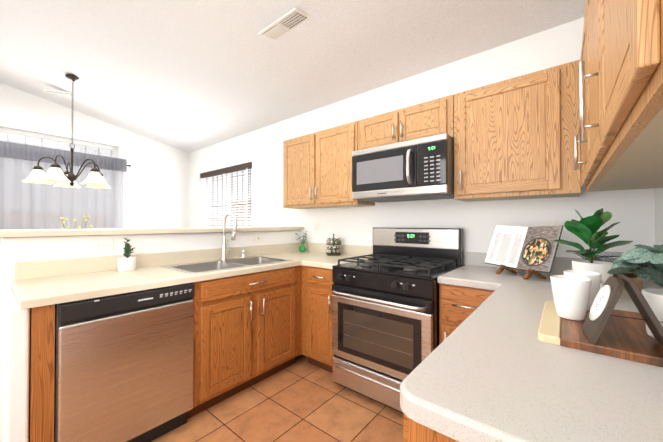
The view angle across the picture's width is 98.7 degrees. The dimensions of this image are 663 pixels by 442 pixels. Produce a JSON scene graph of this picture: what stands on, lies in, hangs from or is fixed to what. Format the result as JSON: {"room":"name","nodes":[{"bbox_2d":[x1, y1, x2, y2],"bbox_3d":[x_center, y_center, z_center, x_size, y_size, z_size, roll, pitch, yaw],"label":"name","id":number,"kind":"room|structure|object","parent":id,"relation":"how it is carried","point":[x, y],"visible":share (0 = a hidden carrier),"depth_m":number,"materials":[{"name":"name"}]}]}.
{"room":"kitchen","nodes":[
{"label":"kitchen","id":0,"kind":"room"},
{"bbox_2d":[0,83,188,227],"bbox_3d":[-4.366,-0.544,3.160,0.160,3.608,5.360,0,-1,39],"label":"wall","id":1,"kind":"structure","parent":0,"point":[155,189],"depth_m":4.51,"materials":[{"name":"white paint"}]},
{"bbox_2d":[0,127,116,157],"bbox_3d":[-4.144,0.038,3.530,0.121,2.390,2.400,0,-1,39],"label":"window","id":2,"kind":"structure","parent":1,"relation":"in","point":[42,137],"depth_m":3.91,"materials":[{"name":"white"}]},
{"bbox_2d":[0,141,130,238],"bbox_3d":[-3.969,0.140,3.371,0.178,2.185,2.678,0,-1,39],"label":"sheer curtain","id":3,"kind":"object","parent":1,"relation":"hanging from","point":[32,206],"visible":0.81,"depth_m":3.75,"materials":[{"name":"grey fabric"}]},
{"bbox_2d":[0,230,300,441],"bbox_3d":[-0.892,0.674,2.288,0.730,1.155,2.299,0,-1,39],"label":"wall","id":4,"kind":"structure","parent":0,"point":[14,363],"depth_m":1.59,"materials":[{"name":"white paint"}]},
{"bbox_2d":[91,240,112,250],"bbox_3d":[-1.520,0.161,1.889,0.007,0.070,0.115,0,-1,39],"label":"outlet","id":5,"kind":"object","parent":4,"relation":"attached to","point":[99,245],"visible":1,"depth_m":1.88,"materials":[{"name":"white plastic"}]},
{"bbox_2d":[0,227,303,236],"bbox_3d":[-1.195,0.079,2.516,0.360,0.036,2.332,0,-1,39],"label":"bar","id":6,"kind":"object","parent":4,"relation":"on","point":[40,232],"visible":1,"depth_m":1.95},
{"bbox_2d":[254,235,262,241],"bbox_3d":[-0.728,0.174,2.853,0.014,0.070,0.115,0,-1,39],"label":"light switch","id":7,"kind":"object","parent":4,"relation":"attached to","point":[258,238],"visible":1,"depth_m":2.85,"materials":[{"name":"white plastic"}]},
{"bbox_2d":[151,333,403,441],"bbox_3d":[-0.969,1.274,0.473,2.900,0.080,5.200,0,-1,39],"label":"floor","id":8,"kind":"structure","parent":0,"point":[301,399],"depth_m":1.82,"materials":[{"name":"tile"}]},
{"bbox_2d":[29,281,200,441],"bbox_3d":[-1.285,0.808,1.671,0.620,0.876,0.704,0,-1,39],"label":"base cabinet","id":9,"kind":"object","parent":8,"relation":"on","point":[42,318],"depth_m":1.25,"materials":[{"name":"brown wood"}]},
{"bbox_2d":[11,242,372,308],"bbox_3d":[-0.669,0.305,2.132,1.011,0.140,2.259,0,-1,39],"label":"countertop","id":10,"kind":"structure","parent":9,"relation":"on","point":[43,283],"depth_m":1.77,"materials":[{"name":"beige stone"}]},
{"bbox_2d":[117,238,135,271],"bbox_3d":[-1.379,0.223,1.918,0.104,0.219,0.104,0,-1,39],"label":"jade plant","id":11,"kind":"object","parent":10,"relation":"on","point":[127,262],"visible":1,"depth_m":1.90,"materials":[{"name":"green plant"}]},
{"bbox_2d":[160,256,292,273],"bbox_3d":[-0.794,0.426,2.268,0.530,0.186,0.870,0,-1,39],"label":"double-bowl sink","id":12,"kind":"object","parent":10,"relation":"in","point":[208,266],"visible":0.35,"depth_m":2.30,"materials":[{"name":"silver metal"}]},
{"bbox_2d":[221,212,237,259],"bbox_3d":[-0.858,0.128,2.424,0.237,0.412,0.090,0,-1,39],"label":"faucet","id":13,"kind":"object","parent":10,"relation":"on","point":[224,250],"visible":1,"depth_m":2.44,"materials":[{"name":"silver metal"}]},
{"bbox_2d":[295,231,307,251],"bbox_3d":[-0.325,0.231,3.175,0.162,0.228,0.188,0,-1,39],"label":"vase","id":14,"kind":"object","parent":10,"relation":"on","point":[302,247],"visible":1,"depth_m":3.14,"materials":[{"name":"green glass"}]},
{"bbox_2d":[326,234,340,255],"bbox_3d":[0.021,0.234,2.857,0.157,0.215,0.158,0,-1,39],"label":"spice rack","id":15,"kind":"object","parent":10,"relation":"on","point":[332,250],"visible":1,"depth_m":2.81,"materials":[{"name":"grey metal"}]},
{"bbox_2d":[54,283,193,441],"bbox_3d":[-1.253,0.812,1.679,0.610,0.868,0.604,0,-1,39],"label":"dishwasher","id":16,"kind":"object","parent":8,"relation":"on","point":[123,367],"visible":0.96,"depth_m":1.45,"materials":[{"name":"grey metal"}]},
{"bbox_2d":[201,265,301,411],"bbox_3d":[-0.779,0.814,2.290,0.620,0.876,0.932,0,-1,39],"label":"base cabinet","id":17,"kind":"object","parent":8,"relation":"on","point":[247,330],"depth_m":2.03,"materials":[{"name":"brown wood"}]},
{"bbox_2d":[302,265,333,372],"bbox_3d":[0.069,0.817,2.552,0.400,0.875,0.663,0,-1,39],"label":"base cabinet","id":18,"kind":"object","parent":8,"relation":"on","point":[317,283],"visible":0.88,"depth_m":2.33,"materials":[{"name":"brown wood"}]},
{"bbox_2d":[332,227,463,412],"bbox_3d":[0.484,0.638,2.129,0.760,1.165,0.736,0,-1,39],"label":"gas range","id":19,"kind":"object","parent":8,"relation":"on","point":[385,322],"visible":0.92,"depth_m":1.93,"materials":[{"name":"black metal"}]},
{"bbox_2d":[403,413,458,441],"bbox_3d":[0.765,0.800,0.829,0.638,0.875,1.238,0,-1,39],"label":"base cabinet","id":20,"kind":"object","parent":8,"relation":"on","point":[413,431],"visible":0.02,"depth_m":0.53,"materials":[{"name":"brown wood"}]},
{"bbox_2d":[400,252,662,441],"bbox_3d":[0.825,0.296,1.165,0.979,0.140,1.867,0,-1,39],"label":"countertop","id":21,"kind":"structure","parent":20,"relation":"on","point":[491,368],"depth_m":0.57,"materials":[{"name":"beige stone"}]},
{"bbox_2d":[485,225,563,279],"bbox_3d":[1.128,0.176,1.700,0.176,0.305,0.398,0,-1,-21],"label":"book stand","id":22,"kind":"object","parent":21,"relation":"on","point":[531,250],"visible":1,"depth_m":1.68,"materials":[{"name":"white paper"}]},
{"bbox_2d":[554,208,632,288],"bbox_3d":[1.129,0.136,1.236,0.268,0.380,0.312,0,-1,39],"label":"fiddle-leaf fig plant","id":23,"kind":"object","parent":21,"relation":"on","point":[585,229],"visible":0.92,"depth_m":1.21,"materials":[{"name":"green plant"}]},
{"bbox_2d":[538,301,662,366],"bbox_3d":[0.810,0.312,0.834,0.310,0.020,0.435,0,-1,39],"label":"cutting board","id":24,"kind":"object","parent":21,"relation":"on","point":[630,339],"visible":0.79,"depth_m":0.74,"materials":[{"name":"brown wood"}]},
{"bbox_2d":[550,275,591,320],"bbox_3d":[0.756,0.240,0.900,0.100,0.124,0.118,0,-1,39],"label":"mug","id":25,"kind":"object","parent":24,"relation":"on","point":[571,296],"visible":1,"depth_m":0.86,"materials":[{"name":"white ceramic"}]},
{"bbox_2d":[563,270,604,310],"bbox_3d":[0.882,0.241,0.986,0.121,0.124,0.100,0,-1,39],"label":"mug","id":26,"kind":"object","parent":24,"relation":"on","point":[595,278],"visible":0.44,"depth_m":0.95,"materials":[{"name":"white ceramic"}]},
{"bbox_2d":[582,274,662,345],"bbox_3d":[0.732,0.221,0.710,0.150,0.166,0.115,0,-1,34],"label":"sign","id":27,"kind":"object","parent":24,"relation":"on","point":[607,297],"visible":1,"depth_m":0.69,"materials":[{"name":"brown wood"}]},
{"bbox_2d":[607,244,662,337],"bbox_3d":[0.876,0.172,0.694,0.294,0.256,0.268,0,-1,39],"label":"eucalyptus plant","id":28,"kind":"object","parent":24,"relation":"on","point":[626,261],"visible":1,"depth_m":0.74,"materials":[{"name":"green plant"}]},
{"bbox_2d":[623,278,642,290],"bbox_3d":[1.424,0.305,1.420,0.180,0.045,0.180,0,-1,39],"label":"trivet","id":29,"kind":"object","parent":21,"relation":"on","point":[639,282],"visible":0.19,"depth_m":1.34,"materials":[{"name":"brown wood"}]},
{"bbox_2d":[582,251,648,278],"bbox_3d":[1.424,0.224,1.421,0.286,0.118,0.286,0,-1,39],"label":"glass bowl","id":30,"kind":"object","parent":29,"relation":"on","point":[599,257],"visible":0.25,"depth_m":1.35,"materials":[{"name":"clear glass"}]},
{"bbox_2d":[439,283,494,343],"bbox_3d":[0.964,0.810,1.822,0.353,0.875,0.663,0,-1,39],"label":"base cabinet","id":31,"kind":"object","parent":8,"relation":"on","point":[458,305],"visible":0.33,"depth_m":1.65,"materials":[{"name":"brown wood"}]},
{"bbox_2d":[0,0,585,152],"bbox_3d":[-2.049,-1.831,1.385,6.090,1.184,5.600,0,-1,39],"label":"ceiling","id":32,"kind":"structure","parent":0,"point":[188,76],"depth_m":2.46,"materials":[{"name":"white paint"}]},
{"bbox_2d":[43,89,71,94],"bbox_3d":[-3.248,-1.575,3.511,0.085,0.093,0.433,0,-1,39],"label":"ceiling vent","id":33,"kind":"object","parent":32,"relation":"in","point":[57,92],"visible":0.54,"depth_m":3.42,"materials":[{"name":"white plastic"}]},
{"bbox_2d":[22,74,110,188],"bbox_3d":[-2.868,-0.992,3.142,0.714,1.224,0.740,0,-1,39],"label":"chandelier","id":34,"kind":"object","parent":32,"relation":"hanging from","point":[59,177],"visible":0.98,"depth_m":3.06,"materials":[{"name":"white glass"}]},
{"bbox_2d":[258,7,308,39],"bbox_3d":[-0.335,-1.442,2.113,0.410,0.052,0.207,0,-1,39],"label":"ceiling vent","id":35,"kind":"object","parent":32,"relation":"in","point":[286,22],"visible":0.69,"depth_m":2.07,"materials":[{"name":"white plastic"}]},
{"bbox_2d":[188,17,654,264],"bbox_3d":[-0.354,-0.007,3.443,6.010,2.540,0.160,0,-1,39],"label":"wall","id":36,"kind":"structure","parent":0,"point":[632,211],"depth_m":2.37,"materials":[{"name":"white paint"}]},
{"bbox_2d":[205,170,251,227],"bbox_3d":[-1.602,-0.252,4.558,1.530,1.150,0.124,0,-1,39],"label":"window","id":37,"kind":"structure","parent":36,"relation":"in","point":[206,183],"depth_m":4.65,"materials":[{"name":"white glass"}]},
{"bbox_2d":[200,162,251,227],"bbox_3d":[-1.672,-0.254,4.472,1.522,1.144,0.067,0,-1,39],"label":"window blinds","id":38,"kind":"object","parent":37,"relation":"attached to","point":[233,169],"visible":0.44,"depth_m":4.42,"materials":[{"name":"brown"}]},
{"bbox_2d":[314,222,318,231],"bbox_3d":[-0.167,0.070,3.181,0.070,0.115,0.007,0,-1,39],"label":"outlet","id":39,"kind":"object","parent":36,"relation":"attached to","point":[316,226],"visible":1,"depth_m":3.18,"materials":[{"name":"white plastic"}]},
{"bbox_2d":[283,121,374,208],"bbox_3d":[-0.074,-0.508,2.882,0.970,0.730,0.353,0,-1,39],"label":"upper cabinet","id":40,"kind":"object","parent":36,"relation":"attached to","point":[317,169],"visible":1,"depth_m":2.73,"materials":[{"name":"brown wood"}]},
{"bbox_2d":[358,95,453,149],"bbox_3d":[0.613,-0.731,2.323,0.795,0.295,0.353,0,-1,39],"label":"upper cabinet","id":41,"kind":"object","parent":36,"relation":"attached to","point":[427,119],"visible":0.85,"depth_m":2.16,"materials":[{"name":"brown wood"}]},
{"bbox_2d":[352,133,453,201],"bbox_3d":[0.579,-0.377,2.254,0.760,0.400,0.497,0,-1,39],"label":"over-the-range microwave","id":42,"kind":"object","parent":41,"relation":"attached to","point":[417,169],"visible":1,"depth_m":2.06,"materials":[{"name":"grey metal"}]},
{"bbox_2d":[454,60,580,201],"bbox_3d":[1.181,-0.517,1.857,0.660,0.730,0.353,0,-1,39],"label":"upper cabinet","id":43,"kind":"object","parent":36,"relation":"attached to","point":[513,138],"visible":1,"depth_m":1.72,"materials":[{"name":"brown wood"}]},
{"bbox_2d":[542,221,554,225],"bbox_3d":[1.432,0.058,1.875,0.070,0.115,0.007,0,-1,39],"label":"outlet","id":44,"kind":"object","parent":36,"relation":"attached to","point":[548,223],"visible":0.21,"depth_m":1.88,"materials":[{"name":"white plastic"}]},
{"bbox_2d":[655,188,662,253],"bbox_3d":[0.166,-0.579,-0.539,0.160,3.608,5.360,0,-1,39],"label":"wall","id":45,"kind":"structure","parent":0,"point":[658,216],"depth_m":1.52,"materials":[{"name":"white paint"}]},
{"bbox_2d":[578,47,662,191],"bbox_3d":[1.275,-0.524,1.202,0.315,0.730,0.610,0,-1,39],"label":"upper cabinet","id":46,"kind":"object","parent":45,"relation":"attached to","point":[657,183],"depth_m":1.27,"materials":[{"name":"brown wood"}]},
{"bbox_2d":[582,0,662,187],"bbox_3d":[0.965,-0.527,0.822,0.315,0.730,0.630,0,-1,39],"label":"upper cabinet","id":47,"kind":"object","parent":45,"relation":"attached to","point":[621,173],"depth_m":1.06,"materials":[{"name":"brown wood"}]},
{"bbox_2d":[590,0,662,167],"bbox_3d":[0.670,-0.531,0.460,0.315,0.730,0.565,0,-1,39],"label":"upper cabinet","id":48,"kind":"object","parent":45,"relation":"attached to","point":[621,97],"depth_m":0.52,"materials":[{"name":"brown wood"}]},
{"bbox_3d":[-3.172,1.292,2.272,2.790,0.080,5.200,0,-1,39],"label":"floor","id":49,"kind":"structure","parent":0,"visible":0},
{"bbox_3d":[-2.857,1.252,3.015,2.000,0.012,2.550,0,-1,39],"label":"dining rug","id":50,"kind":"object","parent":49,"relation":"on","visible":0},
{"bbox_3d":[-2.848,0.878,3.108,1.110,0.738,1.110,0,-1,39],"label":"dining table","id":51,"kind":"object","parent":50,"relation":"on","visible":0},
{"bbox_2d":[60,216,91,228],"bbox_3d":[-2.803,0.223,3.114,0.308,0.571,0.274,0,-1,39],"label":"flowers","id":52,"kind":"object","parent":51,"relation":"on","point":[79,227],"visible":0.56,"depth_m":3.14,"materials":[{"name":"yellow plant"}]},
{"label":"outside","id":53,"kind":"structure","parent":0,"visible":0},
{"bbox_3d":[-2.823,1.350,5.214,17.770,0.100,16.200,0,-1,39],"label":"ground","id":54,"kind":"structure","parent":53,"visible":0},
{"bbox_2d":[208,216,247,225],"bbox_3d":[-7.124,0.549,6.215,0.150,1.520,12.300,0,-1,39],"label":"fence","id":55,"kind":"object","parent":54,"relation":"on","point":[220,220],"depth_m":10.00,"materials":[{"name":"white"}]},
{"bbox_2d":[224,199,251,225],"bbox_3d":[1.109,0.213,7.669,14.770,2.220,0.240,0,-1,39],"label":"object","id":56,"kind":"object","parent":54,"relation":"on","point":[241,209],"depth_m":11.34,"materials":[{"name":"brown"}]}
]}

